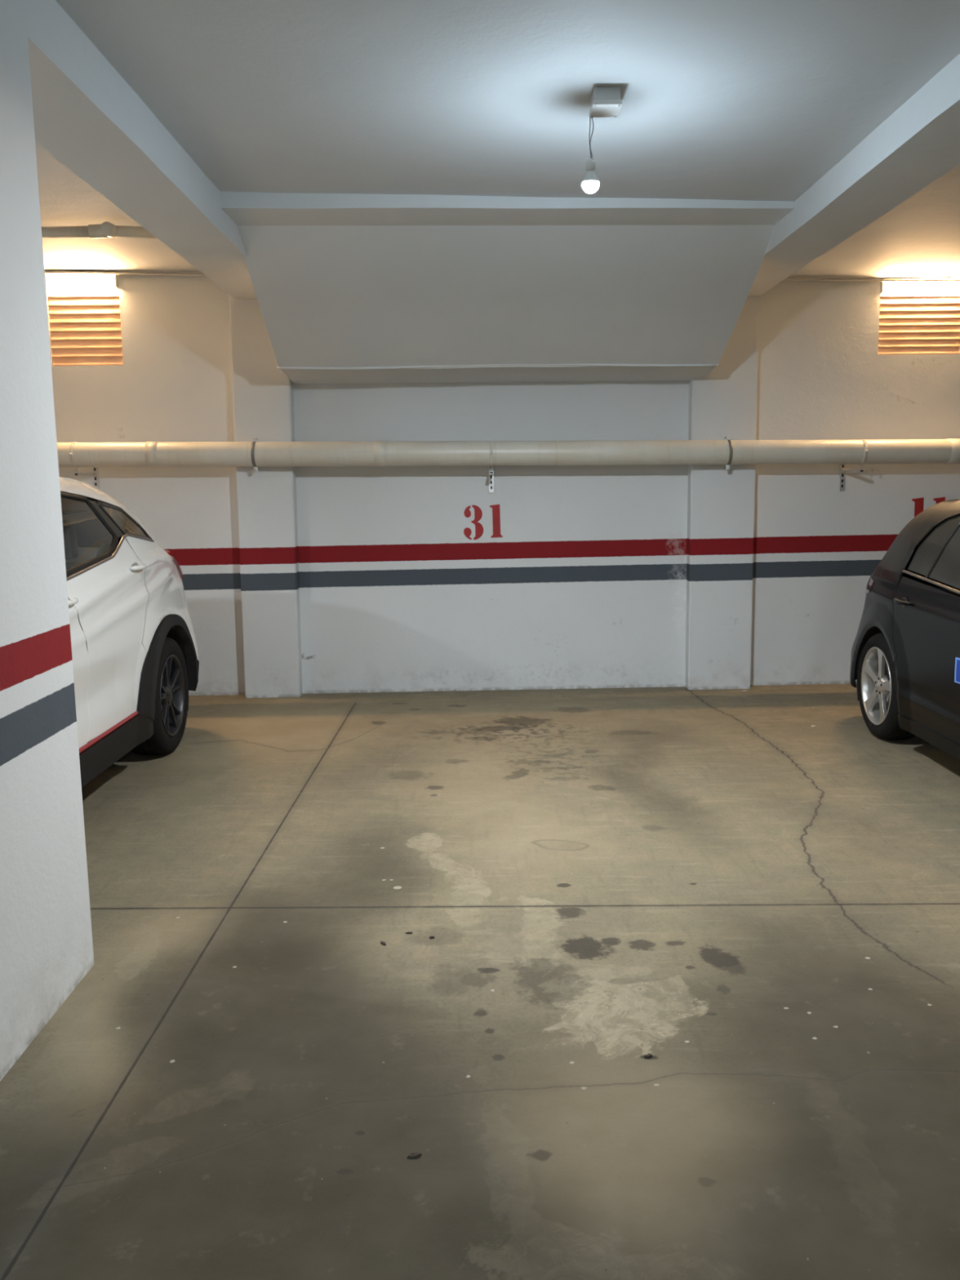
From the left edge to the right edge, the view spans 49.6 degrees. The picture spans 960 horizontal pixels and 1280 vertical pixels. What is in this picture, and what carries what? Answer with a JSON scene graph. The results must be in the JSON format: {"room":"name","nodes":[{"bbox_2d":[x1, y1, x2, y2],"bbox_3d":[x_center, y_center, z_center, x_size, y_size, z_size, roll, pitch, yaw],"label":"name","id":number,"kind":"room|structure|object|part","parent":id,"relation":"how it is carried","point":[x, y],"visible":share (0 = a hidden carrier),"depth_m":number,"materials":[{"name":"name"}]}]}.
{"room":"parking garage","nodes":[
{"label":"parking garage","id":0,"kind":"room"},
{"bbox_2d":[0,0,93,1080],"bbox_3d":[-1.496,-0.420,2.760,0.409,3.250,0.903,-1,9,0],"label":"wall pillar","id":1,"kind":"structure","parent":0,"point":[46,944],"depth_m":2.97,"materials":[{"name":"paint"}]},
{"bbox_2d":[228,294,302,697],"bbox_3d":[-1.551,-1.147,7.604,0.429,3.250,0.240,-1,9,0],"label":"pillar","id":2,"kind":"structure","parent":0,"point":[263,399],"depth_m":7.54,"materials":[{"name":"paint"}]},
{"bbox_2d":[250,436,259,471],"bbox_3d":[-1.592,-1.321,7.395,0.026,0.241,0.250,-1,9,0],"label":"clamp","id":3,"kind":"object","parent":2,"relation":"attached to","point":[254,438],"visible":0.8,"depth_m":7.30,"materials":[{"name":"silver metal"}]},
{"bbox_2d":[57,438,959,467],"bbox_3d":[0.146,-1.332,7.411,12.107,0.267,0.180,-1,9,-2],"label":"drain pipe","id":4,"kind":"object","parent":3,"relation":"attached to","point":[620,452],"visible":0.97,"depth_m":7.35,"materials":[{"name":"beige plastic"}]},
{"bbox_2d":[0,684,959,1279],"bbox_3d":[0.119,1.487,0.527,13.000,0.001,16.000,-1,9,0],"label":"floor","id":5,"kind":"structure","parent":0,"point":[740,894],"depth_m":3.13,"materials":[{"name":"concrete"}]},
{"bbox_2d":[59,476,199,787],"bbox_3d":[-2.689,0.062,4.663,2.069,1.660,4.512,-1,9,0],"label":"car","id":6,"kind":"object","parent":5,"relation":"on","point":[135,655],"visible":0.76,"depth_m":5.46,"materials":[{"name":"white paint"}]},
{"bbox_3d":[-1.791,-0.163,4.526,0.047,0.025,0.205,-1,9,0],"label":"door handle","id":7,"kind":"part","parent":6,"relation":"part of","materials":[{"name":"white paint"}]},
{"bbox_3d":[-2.692,-0.053,5.361,1.250,0.640,0.600,-1,9,0],"label":"seat","id":8,"kind":"part","parent":6,"relation":"part of","materials":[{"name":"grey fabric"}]},
{"bbox_3d":[-2.700,-0.722,5.152,1.200,0.254,2.174,-1,9,0],"label":"roof panel","id":9,"kind":"part","parent":6,"relation":"part of","materials":[{"name":"black plastic"}]},
{"bbox_3d":[-1.809,0.168,4.280,0.056,0.750,1.016,-1,9,0],"label":"door","id":10,"kind":"part","parent":6,"relation":"part of","materials":[{"name":"white paint"}]},
{"bbox_3d":[-1.962,-0.636,5.458,0.124,0.214,0.285,-1,9,0],"label":"pillar trim","id":11,"kind":"part","parent":6,"relation":"part of","materials":[{"name":"black plastic"}]},
{"bbox_3d":[-1.843,-0.027,5.132,0.115,0.912,1.060,-1,9,0],"label":"door","id":12,"kind":"part","parent":6,"relation":"part of","materials":[{"name":"white paint"}]},
{"bbox_3d":[-1.858,-0.372,4.955,0.042,0.205,2.313,-1,9,-2],"label":"belt trim","id":13,"kind":"part","parent":6,"relation":"part of","materials":[{"name":"grey metal"}]},
{"bbox_3d":[-1.818,0.568,4.827,0.096,0.170,1.820,-1,9,0],"label":"sill","id":14,"kind":"part","parent":6,"relation":"part of","materials":[{"name":"black plastic"}]},
{"bbox_3d":[-1.988,-0.179,5.181,0.418,1.283,3.261,-1,9,0],"label":"quarter panel","id":15,"kind":"part","parent":6,"relation":"part of","materials":[{"name":"white paint"}]},
{"bbox_3d":[-1.797,-0.384,5.484,0.048,0.025,0.205,-1,9,0],"label":"door handle","id":16,"kind":"part","parent":6,"relation":"part of","materials":[{"name":"white paint"}]},
{"bbox_3d":[-1.804,0.131,5.965,0.093,0.542,1.120,-1,9,0],"label":"wheel arch trim","id":17,"kind":"part","parent":6,"relation":"part of","materials":[{"name":"black plastic"}]},
{"bbox_2d":[164,550,182,579],"bbox_3d":[-1.939,-0.461,6.526,0.111,0.194,0.393,-6,10,-32],"label":"tail light","id":18,"kind":"object","parent":6,"relation":"attached to","point":[179,575],"depth_m":6.39,"materials":[{"name":"red"}]},
{"bbox_2d":[406,1152,422,1158],"bbox_3d":[-0.153,1.201,2.425,0.037,0.007,0.014,-2,9,-8],"label":"dry leaf","id":19,"kind":"object","parent":5,"relation":"on","point":[414,1155],"visible":1,"depth_m":2.42,"materials":[{"name":"plant"}]},
{"bbox_2d":[644,1053,652,1057],"bbox_3d":[0.458,1.133,2.832,0.024,0.007,0.012,-2,9,-11],"label":"dry leaf","id":20,"kind":"object","parent":5,"relation":"on","point":[648,1055],"visible":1,"depth_m":2.83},
{"bbox_2d":[849,498,959,760],"bbox_3d":[3.276,0.052,4.830,2.024,1.482,4.388,0,9,3],"label":"hatchback car","id":21,"kind":"object","parent":5,"relation":"on","point":[905,654],"visible":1,"depth_m":5.75,"materials":[{"name":"black paint"}]},
{"bbox_2d":[865,573,873,595],"bbox_3d":[2.518,-0.355,6.612,0.107,0.193,0.462,5,10,31],"label":"tail light","id":22,"kind":"object","parent":21,"relation":"attached to","point":[869,587],"depth_m":6.46,"materials":[{"name":"red plastic"}]},
{"bbox_3d":[2.341,-0.212,5.783,0.046,0.025,0.205,-1,9,0],"label":"door handle","id":23,"kind":"part","parent":21,"relation":"part of","materials":[{"name":"black paint"}]},
{"bbox_3d":[2.375,0.093,5.476,0.055,0.778,0.995,-1,9,0],"label":"door","id":24,"kind":"part","parent":21,"relation":"part of","materials":[{"name":"black paint"}]},
{"bbox_3d":[2.409,0.593,4.995,0.079,0.084,1.857,-1,9,0],"label":"sill","id":25,"kind":"part","parent":21,"relation":"part of","materials":[{"name":"black paint"}]},
{"bbox_3d":[2.383,-0.224,4.967,0.023,0.072,1.851,-1,9,0],"label":"belt trim","id":26,"kind":"part","parent":21,"relation":"part of","materials":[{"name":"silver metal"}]},
{"bbox_3d":[2.547,-0.528,5.476,0.113,0.357,0.839,-3,9,-14],"label":"window trim","id":27,"kind":"part","parent":21,"relation":"part of","materials":[{"name":"black"}]},
{"bbox_2d":[35,0,959,279],"bbox_3d":[0.080,-1.595,0.064,13.000,0.366,16.000,-1,9,0],"label":"ceiling","id":28,"kind":"structure","parent":0,"point":[722,100],"depth_m":4.04,"materials":[{"name":"paint"}]},
{"bbox_2d":[41,222,156,238],"bbox_3d":[-3.956,-2.313,5.899,4.326,0.117,0.164,-1,9,0],"label":"ceiling pipe","id":29,"kind":"object","parent":28,"relation":"attached to","point":[107,229],"visible":0.55,"depth_m":5.87,"materials":[{"name":"beige plastic"}]},
{"bbox_2d":[44,271,205,275],"bbox_3d":[-3.184,-2.579,7.303,2.872,0.064,0.018,-1,9,-2],"label":"conduit","id":30,"kind":"object","parent":28,"relation":"attached to","point":[46,273],"visible":0.68,"depth_m":7.32,"materials":[{"name":"grey"}]},
{"bbox_2d":[25,0,257,299],"bbox_3d":[-1.470,-1.470,-0.018,0.377,0.350,15.403,-1,9,0],"label":"beam","id":31,"kind":"structure","parent":28,"relation":"attached to","point":[86,116],"depth_m":4.13,"materials":[{"name":"white paint"}]},
{"bbox_2d":[220,191,794,225],"bbox_3d":[0.150,-2.397,5.607,3.084,0.228,0.412,-1,9,-3],"label":"cross beam","id":32,"kind":"structure","parent":28,"relation":"attached to","point":[243,208],"depth_m":5.49,"materials":[{"name":"white paint"}]},
{"bbox_2d":[589,86,622,118],"bbox_3d":[0.481,-2.062,3.988,0.112,0.068,0.144,-1,9,0],"label":"junction box","id":33,"kind":"object","parent":28,"relation":"attached to","point":[606,101],"visible":1,"depth_m":3.92,"materials":[{"name":"grey plastic"}]},
{"bbox_2d":[582,117,599,193],"bbox_3d":[0.434,-1.899,4.072,0.066,0.283,0.066,-1,9,0],"label":"pendant bulb","id":34,"kind":"object","parent":33,"relation":"hanging from","point":[590,184],"visible":1,"depth_m":4.07,"materials":[{"name":"white glass"}]},
{"bbox_2d":[586,157,595,171],"bbox_3d":[0.434,-1.864,4.077,0.037,0.050,0.037,-1,9,0],"label":"socket","id":35,"kind":"object","parent":34,"relation":"attached to","point":[590,163],"depth_m":4.06,"materials":[{"name":"white plastic"}]},
{"bbox_3d":[0.482,-2.040,3.991,0.112,0.018,0.144,-1,9,0],"label":"box lid","id":36,"kind":"part","parent":33,"relation":"part of","materials":[{"name":"white plastic"}]},
{"bbox_2d":[747,53,959,296],"bbox_3d":[1.857,-1.512,-0.025,0.394,0.350,15.402,-1,9,0],"label":"beam","id":37,"kind":"structure","parent":28,"relation":"attached to","point":[918,144],"depth_m":4.65,"materials":[{"name":"white paint"}]},
{"bbox_2d":[784,277,959,281],"bbox_3d":[3.596,-2.595,7.507,3.172,0.066,0.018,-1,9,-2],"label":"conduit","id":38,"kind":"object","parent":28,"relation":"attached to","point":[787,278],"visible":0.85,"depth_m":7.48,"materials":[{"name":"grey"}]},
{"bbox_2d":[44,271,959,695],"bbox_3d":[0.099,-1.171,7.791,12.613,3.300,0.250,-1,9,-2],"label":"wall","id":39,"kind":"structure","parent":0,"point":[584,585],"depth_m":7.70,"materials":[{"name":"paint"}]},
{"bbox_2d":[44,274,118,288],"bbox_3d":[-2.820,-2.544,7.383,0.509,0.094,0.114,-1,9,0],"label":"lamp","id":40,"kind":"object","parent":39,"relation":"attached to","point":[52,281],"visible":0.94,"depth_m":7.35,"materials":[{"name":"white plastic"}]},
{"bbox_2d":[69,441,99,488],"bbox_3d":[-2.831,-1.219,7.403,0.054,0.372,0.345,1,9,10],"label":"clamp","id":41,"kind":"object","parent":39,"relation":"attached to","point":[95,474],"visible":0.66,"depth_m":7.44,"materials":[{"name":"silver metal"}]},
{"bbox_3d":[-2.821,-1.185,7.447,0.028,0.020,0.252,1,9,10],"label":"bracket arm","id":42,"kind":"part","parent":41,"relation":"part of","materials":[{"name":"metal"}]},
{"bbox_3d":[-2.798,-1.179,7.569,0.040,0.242,0.016,-1,9,0],"label":"wall rail","id":43,"kind":"part","parent":41,"relation":"part of","materials":[{"name":"metal"}]},
{"bbox_2d":[48,288,123,365],"bbox_3d":[-2.817,-2.327,7.543,0.567,0.743,0.286,-1,9,0],"label":"louvres","id":44,"kind":"object","parent":39,"relation":"in","point":[86,330],"depth_m":7.42,"materials":[{"name":"white paint"}]},
{"bbox_2d":[463,504,502,539],"bbox_3d":[0.022,-0.874,7.707,0.290,0.258,0.005,-2,9,-1],"label":"number","id":45,"kind":"object","parent":39,"relation":"attached to","point":[495,508],"visible":1,"depth_m":7.71,"materials":[{"name":"red paint"}]},
{"bbox_2d":[488,440,493,493],"bbox_3d":[0.082,-1.245,7.485,0.040,0.372,0.338,-1,9,0],"label":"clamp","id":46,"kind":"object","parent":39,"relation":"attached to","point":[491,468],"visible":0.87,"depth_m":7.64,"materials":[{"name":"silver metal"}]},
{"bbox_3d":[0.082,-1.205,7.654,0.040,0.242,0.016,-1,9,0],"label":"wall rail","id":47,"kind":"part","parent":46,"relation":"part of","materials":[{"name":"metal"}]},
{"bbox_2d":[839,439,868,491],"bbox_3d":[2.734,-1.270,7.567,0.059,0.372,0.347,-2,9,-11],"label":"clamp","id":48,"kind":"object","parent":39,"relation":"attached to","point":[842,466],"visible":0.8,"depth_m":7.70,"materials":[{"name":"silver metal"}]},
{"bbox_3d":[2.694,-1.229,7.732,0.040,0.242,0.016,-1,9,0],"label":"wall rail","id":49,"kind":"part","parent":48,"relation":"part of","materials":[{"name":"metal"}]},
{"bbox_3d":[2.722,-1.236,7.610,0.028,0.020,0.254,-3,9,-12],"label":"bracket arm","id":50,"kind":"part","parent":48,"relation":"part of","materials":[{"name":"metal"}]},
{"bbox_2d":[877,292,959,355],"bbox_3d":[3.214,-2.404,7.714,0.670,0.646,0.286,-1,9,0],"label":"louvres","id":51,"kind":"object","parent":39,"relation":"in","point":[910,322],"depth_m":7.59,"materials":[{"name":"white paint"}]},
{"bbox_2d":[880,277,959,293],"bbox_3d":[3.212,-2.573,7.562,0.612,0.094,0.114,-1,9,0],"label":"lamp","id":52,"kind":"object","parent":39,"relation":"attached to","point":[886,286],"visible":0.78,"depth_m":7.52,"materials":[{"name":"white plastic"}]},
{"bbox_2d":[883,281,959,292],"bbox_3d":[3.212,-2.569,7.542,0.586,0.084,0.040,-1,9,0],"label":"diffuser","id":53,"kind":"object","parent":52,"relation":"attached to","point":[888,286],"depth_m":7.53,"materials":[{"name":"white plastic"}]},
{"bbox_2d":[911,497,945,516],"bbox_3d":[3.371,-0.922,7.802,0.273,0.295,0.005,-2,9,-1],"label":"number","id":54,"kind":"object","parent":39,"relation":"attached to","point":[919,502],"visible":0.34,"depth_m":7.78,"materials":[{"name":"red paint"}]},
{"bbox_2d":[237,225,774,383],"bbox_3d":[0.167,-2.203,6.708,3.035,0.938,1.939,-1,9,0],"label":"ceiling","id":55,"kind":"structure","parent":0,"point":[327,295],"depth_m":6.35,"materials":[{"name":"white paint"}]},
{"bbox_2d":[276,364,718,369],"bbox_3d":[0.134,-1.843,6.990,2.974,0.034,0.014,-1,9,-3],"label":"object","id":56,"kind":"object","parent":55,"relation":"attached to","point":[614,365],"visible":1,"depth_m":6.98,"materials":[{"name":"white paint"}]},
{"bbox_2d":[684,295,759,689],"bbox_3d":[1.776,-1.203,7.698,0.485,3.250,0.238,-1,9,0],"label":"pillar","id":57,"kind":"structure","parent":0,"point":[722,402],"depth_m":7.64,"materials":[{"name":"paint"}]},
{"bbox_2d":[724,435,733,469],"bbox_3d":[1.780,-1.352,7.493,0.026,0.241,0.250,-1,9,0],"label":"clamp","id":58,"kind":"object","parent":57,"relation":"attached to","point":[728,437],"visible":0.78,"depth_m":7.40,"materials":[{"name":"silver metal"}]}
]}

